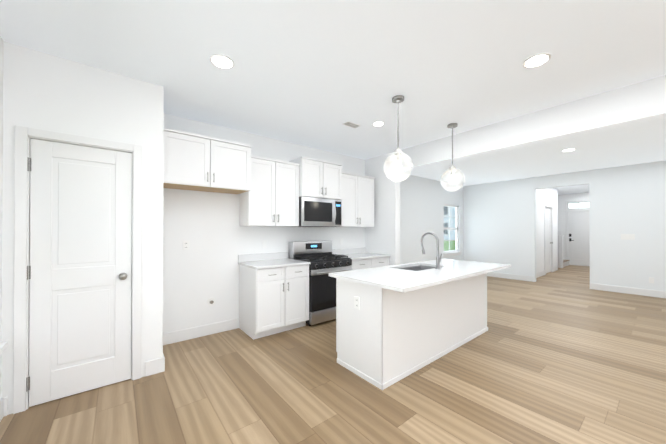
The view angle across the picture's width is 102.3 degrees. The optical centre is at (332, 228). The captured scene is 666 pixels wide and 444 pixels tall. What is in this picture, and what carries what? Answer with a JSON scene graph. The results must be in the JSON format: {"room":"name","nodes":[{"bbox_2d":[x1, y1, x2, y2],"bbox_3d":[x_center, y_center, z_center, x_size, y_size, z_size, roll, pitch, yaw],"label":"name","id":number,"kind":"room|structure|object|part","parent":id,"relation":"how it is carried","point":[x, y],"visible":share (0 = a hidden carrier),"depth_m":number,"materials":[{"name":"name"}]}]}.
{"room":"kitchen","nodes":[
{"label":"kitchen","id":0,"kind":"room"},
{"bbox_2d":[0,36,7,398],"bbox_3d":[-0.530,-0.014,-0.473,0.120,2.720,6.340,0,0,-39],"label":"wall","id":1,"kind":"structure","parent":0,"point":[3,45],"depth_m":1.94,"materials":[{"name":"white paint"}]},
{"bbox_2d":[0,341,7,353],"bbox_3d":[-1.886,0.858,1.325,0.065,0.115,1.450,0,0,-39],"label":"trim","id":2,"kind":"structure","parent":1,"relation":"attached to","point":[3,345],"depth_m":1.85,"materials":[{"name":"white paint"}]},
{"bbox_2d":[0,397,7,421],"bbox_3d":[-0.443,1.278,-0.468,0.030,0.135,6.190,0,0,-39],"label":"baseboard","id":3,"kind":"structure","parent":1,"relation":"attached to","point":[3,401],"depth_m":1.93,"materials":[{"name":"white paint"}]},
{"bbox_2d":[4,43,167,414],"bbox_3d":[-2.043,0.000,2.294,0.990,2.720,0.130,0,0,-39],"label":"wall","id":4,"kind":"structure","parent":0,"point":[53,93],"depth_m":2.27,"materials":[{"name":"white paint"}]},
{"bbox_2d":[26,157,30,391],"bbox_3d":[-2.300,0.343,2.022,0.023,1.759,0.018,0,0,-39],"label":"door hinge","id":5,"kind":"object","parent":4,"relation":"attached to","point":[28,378],"visible":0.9,"depth_m":2.02,"materials":[{"name":"grey metal"}]},
{"bbox_2d":[13,125,141,413],"bbox_3d":[-2.084,0.301,2.256,0.764,2.117,0.136,0,0,-39],"label":"door","id":6,"kind":"structure","parent":4,"relation":"attached to","point":[80,262],"depth_m":2.19,"materials":[{"name":"white paint"}]},
{"bbox_2d":[119,273,126,279],"bbox_3d":[-1.842,0.422,2.352,0.062,0.062,0.071,0,0,-39],"label":"door knob","id":7,"kind":"object","parent":6,"relation":"attached to","point":[122,276],"depth_m":2.33,"materials":[{"name":"grey metal"}]},
{"bbox_2d":[157,354,164,371],"bbox_3d":[-1.816,1.295,2.808,0.017,0.135,0.664,0,0,-39],"label":"baseboard","id":8,"kind":"structure","parent":4,"relation":"attached to","point":[161,361],"depth_m":2.54,"materials":[{"name":"white paint"}]},
{"bbox_2d":[164,114,363,332],"bbox_3d":[-1.128,0.009,3.909,4.680,2.720,0.120,0,0,-39],"label":"wall","id":9,"kind":"structure","parent":0,"point":[209,221],"depth_m":3.51,"materials":[{"name":"white paint"}]},
{"bbox_2d":[183,241,188,249],"bbox_3d":[-1.801,0.208,3.285,0.070,0.115,0.006,0,0,-39],"label":"outlet","id":10,"kind":"object","parent":9,"relation":"attached to","point":[185,245],"visible":1,"depth_m":3.28,"materials":[{"name":"white plastic"}]},
{"bbox_2d":[163,318,238,344],"bbox_3d":[-1.668,1.298,3.382,0.965,0.135,0.014,0,0,-39],"label":"baseboard","id":11,"kind":"structure","parent":9,"relation":"attached to","point":[195,332],"depth_m":3.37,"materials":[{"name":"white paint"}]},
{"bbox_2d":[163,127,250,193],"bbox_3d":[-1.525,-0.760,3.219,0.965,0.575,0.457,0,0,-39],"label":"upper cabinet","id":12,"kind":"object","parent":9,"relation":"attached to","point":[194,162],"visible":0.94,"depth_m":3.04,"materials":[{"name":"white paint"}]},
{"bbox_2d":[207,298,215,305],"bbox_3d":[-1.567,0.946,3.461,0.100,0.100,0.020,0,0,-39],"label":"outlet box","id":13,"kind":"object","parent":9,"relation":"attached to","point":[211,301],"visible":1,"depth_m":3.46,"materials":[{"name":"white plastic"}]},
{"bbox_2d":[262,240,266,247],"bbox_3d":[-1.006,0.231,3.924,0.070,0.115,0.006,0,0,-39],"label":"outlet","id":14,"kind":"object","parent":9,"relation":"attached to","point":[264,243],"depth_m":3.92,"materials":[{"name":"white plastic"}]},
{"bbox_2d":[239,155,298,226],"bbox_3d":[-0.880,-0.488,3.794,0.758,0.913,0.367,0,0,-39],"label":"upper cabinet","id":15,"kind":"object","parent":9,"relation":"attached to","point":[271,198],"visible":0.96,"depth_m":3.65,"materials":[{"name":"white paint"}]},
{"bbox_2d":[289,156,341,199],"bbox_3d":[-0.265,-0.753,4.246,0.762,0.578,0.437,0,0,-39],"label":"upper cabinet","id":16,"kind":"object","parent":9,"relation":"attached to","point":[318,178],"visible":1,"depth_m":4.07,"materials":[{"name":"white paint"}]},
{"bbox_2d":[290,197,341,226],"bbox_3d":[-0.260,-0.244,4.237,0.758,0.435,0.452,0,0,-39],"label":"microwave","id":17,"kind":"object","parent":16,"relation":"attached to","point":[318,212],"visible":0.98,"depth_m":4.07,"materials":[{"name":"silver metal"}]},
{"bbox_2d":[342,172,374,226],"bbox_3d":[0.342,-0.483,4.777,0.846,0.913,0.367,0,0,-39],"label":"upper cabinet","id":18,"kind":"object","parent":9,"relation":"attached to","point":[357,200],"visible":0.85,"depth_m":4.66,"materials":[{"name":"white paint"}]},
{"bbox_2d":[0,265,665,443],"bbox_3d":[4.708,1.421,4.295,14.630,0.100,7.820,0,0,-39],"label":"floor","id":19,"kind":"structure","parent":0,"point":[566,355],"depth_m":2.23,"materials":[{"name":"brown wood"}]},
{"bbox_2d":[238,252,309,339],"bbox_3d":[-0.804,0.865,3.675,0.778,1.005,0.637,0,0,-39],"label":"base cabinet","id":20,"kind":"object","parent":19,"relation":"on","point":[273,293],"visible":1,"depth_m":3.47,"materials":[{"name":"white paint"}]},
{"bbox_2d":[288,240,351,325],"bbox_3d":[-0.181,0.787,4.134,0.754,1.165,0.702,0,0,-39],"label":"range","id":21,"kind":"object","parent":19,"relation":"on","point":[321,258],"visible":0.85,"depth_m":3.88,"materials":[{"name":"silver metal"}]},
{"bbox_2d":[332,247,389,269],"bbox_3d":[0.462,0.870,4.694,0.939,1.005,0.637,0,0,-39],"label":"base cabinet","id":22,"kind":"object","parent":19,"relation":"on","point":[361,258],"visible":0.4,"depth_m":4.63,"materials":[{"name":"white paint"}]},
{"bbox_2d":[336,263,487,389],"bbox_3d":[1.052,0.927,3.165,2.138,0.874,0.624,0,0,-39],"label":"kitchen island","id":23,"kind":"object","parent":19,"relation":"on","point":[396,323],"depth_m":2.59,"materials":[{"name":"white paint"}]},
{"bbox_2d":[329,259,510,294],"bbox_3d":[1.111,0.475,3.077,2.230,0.030,0.920,0,0,-39],"label":"island countertop","id":24,"kind":"structure","parent":23,"relation":"on","point":[392,278],"depth_m":2.60,"materials":[{"name":"white stone"}]},
{"bbox_2d":[420,232,441,268],"bbox_3d":[1.143,0.251,3.123,0.096,0.416,0.252,0,0,-39],"label":"faucet","id":25,"kind":"object","parent":24,"relation":"on","point":[438,259],"visible":1,"depth_m":3.04,"materials":[{"name":"silver metal"}]},
{"bbox_2d":[558,231,569,267],"bbox_3d":[8.071,0.753,10.403,1.240,1.300,1.560,0,0,-39],"label":"staircase","id":26,"kind":"structure","parent":19,"relation":"on","point":[562,262],"depth_m":9.50,"materials":[{"name":"white paint"}]},
{"bbox_2d":[0,0,665,194],"bbox_3d":[4.708,-1.399,4.310,14.630,0.100,7.820,0,0,-39],"label":"ceiling","id":27,"kind":"structure","parent":0,"point":[316,74],"depth_m":2.20,"materials":[{"name":"white paint"}]},
{"bbox_2d":[210,54,233,68],"bbox_3d":[-0.903,-1.356,2.185,0.186,0.008,0.186,0,0,-39],"label":"recessed light","id":28,"kind":"object","parent":27,"relation":"in","point":[221,61],"visible":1,"depth_m":2.17,"materials":[{"name":"white plastic"}]},
{"bbox_2d":[342,121,360,127],"bbox_3d":[0.241,-1.349,3.490,0.230,0.009,0.120,0,0,-39],"label":"ceiling vent","id":29,"kind":"object","parent":27,"relation":"in","point":[351,124],"visible":0.98,"depth_m":3.47,"materials":[{"name":"white plastic"}]},
{"bbox_2d":[372,121,384,125],"bbox_3d":[0.587,-1.349,3.460,0.156,0.008,0.156,0,0,-39],"label":"recessed light","id":30,"kind":"object","parent":27,"relation":"in","point":[378,123],"visible":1,"depth_m":3.44,"materials":[{"name":"white plastic"}]},
{"bbox_2d":[384,95,412,181],"bbox_3d":[0.677,-0.922,2.786,0.300,0.870,0.300,0,0,-39],"label":"pendant light","id":31,"kind":"object","parent":27,"relation":"hanging from","point":[398,154],"visible":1,"depth_m":2.79,"materials":[{"name":"white glass"}]},
{"bbox_3d":[0.677,-0.657,2.785,0.064,0.080,0.064,0,0,-39],"label":"bulb","id":32,"kind":"part","parent":31,"relation":"part of","materials":[{"name":"white glass"}]},
{"bbox_3d":[0.677,-0.634,2.785,0.300,0.293,0.300,0,0,-39],"label":"glass","id":33,"kind":"part","parent":31,"relation":"part of","materials":[{"name":"white glass"}]},
{"bbox_2d":[440,123,464,190],"bbox_3d":[1.558,-0.918,3.494,0.300,0.870,0.300,0,0,-39],"label":"pendant light","id":34,"kind":"object","parent":27,"relation":"hanging from","point":[452,169],"visible":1,"depth_m":3.49,"materials":[{"name":"white glass"}]},
{"bbox_3d":[1.558,-0.630,3.493,0.300,0.293,0.300,0,0,-39],"label":"glass","id":35,"kind":"part","parent":34,"relation":"part of","materials":[{"name":"white glass"}]},
{"bbox_2d":[523,53,550,67],"bbox_3d":[1.649,-1.356,2.171,0.186,0.008,0.186,0,0,-39],"label":"recessed light","id":36,"kind":"object","parent":27,"relation":"in","point":[537,60],"visible":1,"depth_m":2.16,"materials":[{"name":"white plastic"}]},
{"bbox_2d":[562,148,575,151],"bbox_3d":[4.046,-1.343,4.599,0.186,0.008,0.186,0,0,-39],"label":"recessed light","id":37,"kind":"object","parent":27,"relation":"in","point":[570,149],"visible":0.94,"depth_m":4.58,"materials":[{"name":"white plastic"}]},
{"bbox_2d":[400,172,463,263],"bbox_3d":[2.274,0.025,7.003,4.500,2.720,0.120,0,0,-39],"label":"wall","id":38,"kind":"structure","parent":0,"point":[422,200],"depth_m":7.05,"materials":[{"name":"white paint"}]},
{"bbox_2d":[443,204,461,256],"bbox_3d":[3.502,0.060,7.949,1.020,1.520,0.155,0,0,-39],"label":"window","id":39,"kind":"structure","parent":38,"relation":"in","point":[456,223],"depth_m":8.03,"materials":[{"name":"white"}]},
{"bbox_2d":[364,75,665,264],"bbox_3d":[2.845,0.002,2.599,0.130,2.720,6.900,0,0,-39],"label":"wall","id":40,"kind":"structure","parent":0,"point":[646,98],"depth_m":3.35,"materials":[{"name":"white paint"}]},
{"bbox_2d":[536,188,559,272],"bbox_3d":[6.354,0.031,8.128,3.010,2.720,0.120,0,0,-39],"label":"wall","id":41,"kind":"structure","parent":0,"point":[549,196],"depth_m":7.99,"materials":[{"name":"white paint"}]},
{"bbox_2d":[536,270,544,277],"bbox_3d":[5.773,1.321,7.568,1.410,0.135,0.014,0,0,-39],"label":"baseboard","id":42,"kind":"structure","parent":41,"relation":"attached to","point":[539,274],"depth_m":7.73,"materials":[{"name":"white paint"}]},
{"bbox_2d":[544,204,552,274],"bbox_3d":[6.659,0.332,8.362,0.920,2.120,0.136,0,0,-39],"label":"door","id":43,"kind":"structure","parent":41,"relation":"attached to","point":[548,235],"depth_m":8.43,"materials":[{"name":"white paint"}]},
{"bbox_2d":[464,160,665,290],"bbox_3d":[6.328,0.018,5.656,0.130,2.720,7.300,0,0,-39],"label":"wall","id":44,"kind":"structure","parent":0,"point":[496,222],"depth_m":6.01,"materials":[{"name":"white paint"}]},
{"bbox_2d":[487,272,534,281],"bbox_3d":[4.656,1.321,7.629,0.014,0.135,1.800,0,0,-39],"label":"baseboard","id":45,"kind":"structure","parent":44,"relation":"attached to","point":[493,274],"depth_m":7.32,"materials":[{"name":"white paint"}]},
{"bbox_2d":[621,234,634,239],"bbox_3d":[6.237,0.178,5.672,0.010,0.120,0.200,0,0,-39],"label":"switch plate","id":46,"kind":"object","parent":44,"relation":"attached to","point":[627,236],"visible":1,"depth_m":5.67,"materials":[{"name":"white plastic"}]},
{"bbox_2d":[590,283,665,297],"bbox_3d":[7.207,1.304,4.457,0.014,0.135,4.280,0,0,-39],"label":"baseboard","id":47,"kind":"structure","parent":44,"relation":"attached to","point":[645,292],"depth_m":5.64,"materials":[{"name":"white paint"}]},
{"bbox_2d":[560,193,588,259],"bbox_3d":[8.900,0.044,10.540,0.120,2.720,3.350,0,0,-39],"label":"wall","id":48,"kind":"structure","parent":0,"point":[578,196],"depth_m":10.37,"materials":[{"name":"white paint"}]},
{"bbox_2d":[565,200,589,265],"bbox_3d":[9.354,0.171,9.962,0.136,2.460,1.100,0,0,-39],"label":"door","id":49,"kind":"structure","parent":48,"relation":"attached to","point":[579,245],"depth_m":10.10,"materials":[{"name":"white paint"}]},
{"label":"outside","id":50,"kind":"structure","parent":0,"visible":0},
{"bbox_2d":[444,241,455,250],"bbox_3d":[2.202,1.709,21.000,110.000,0.100,110.000,0,0,-39],"label":"lawn","id":51,"kind":"structure","parent":50,"point":[451,244],"depth_m":26.55,"materials":[{"name":"green plant"}]},
{"bbox_2d":[444,207,455,239],"bbox_3d":[21.196,-1.413,45.270,10.000,6.400,24.000,0,0,-39],"label":"siding","id":52,"kind":"object","parent":51,"relation":"on","point":[452,220],"depth_m":41.06,"materials":[{"name":"white"}]},
{"bbox_2d":[444,206,447,233],"bbox_3d":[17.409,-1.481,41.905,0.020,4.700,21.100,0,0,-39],"label":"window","id":53,"kind":"structure","parent":52,"relation":"attached to","point":[446,231],"depth_m":41.74,"materials":[{"name":"grey"}]}
]}

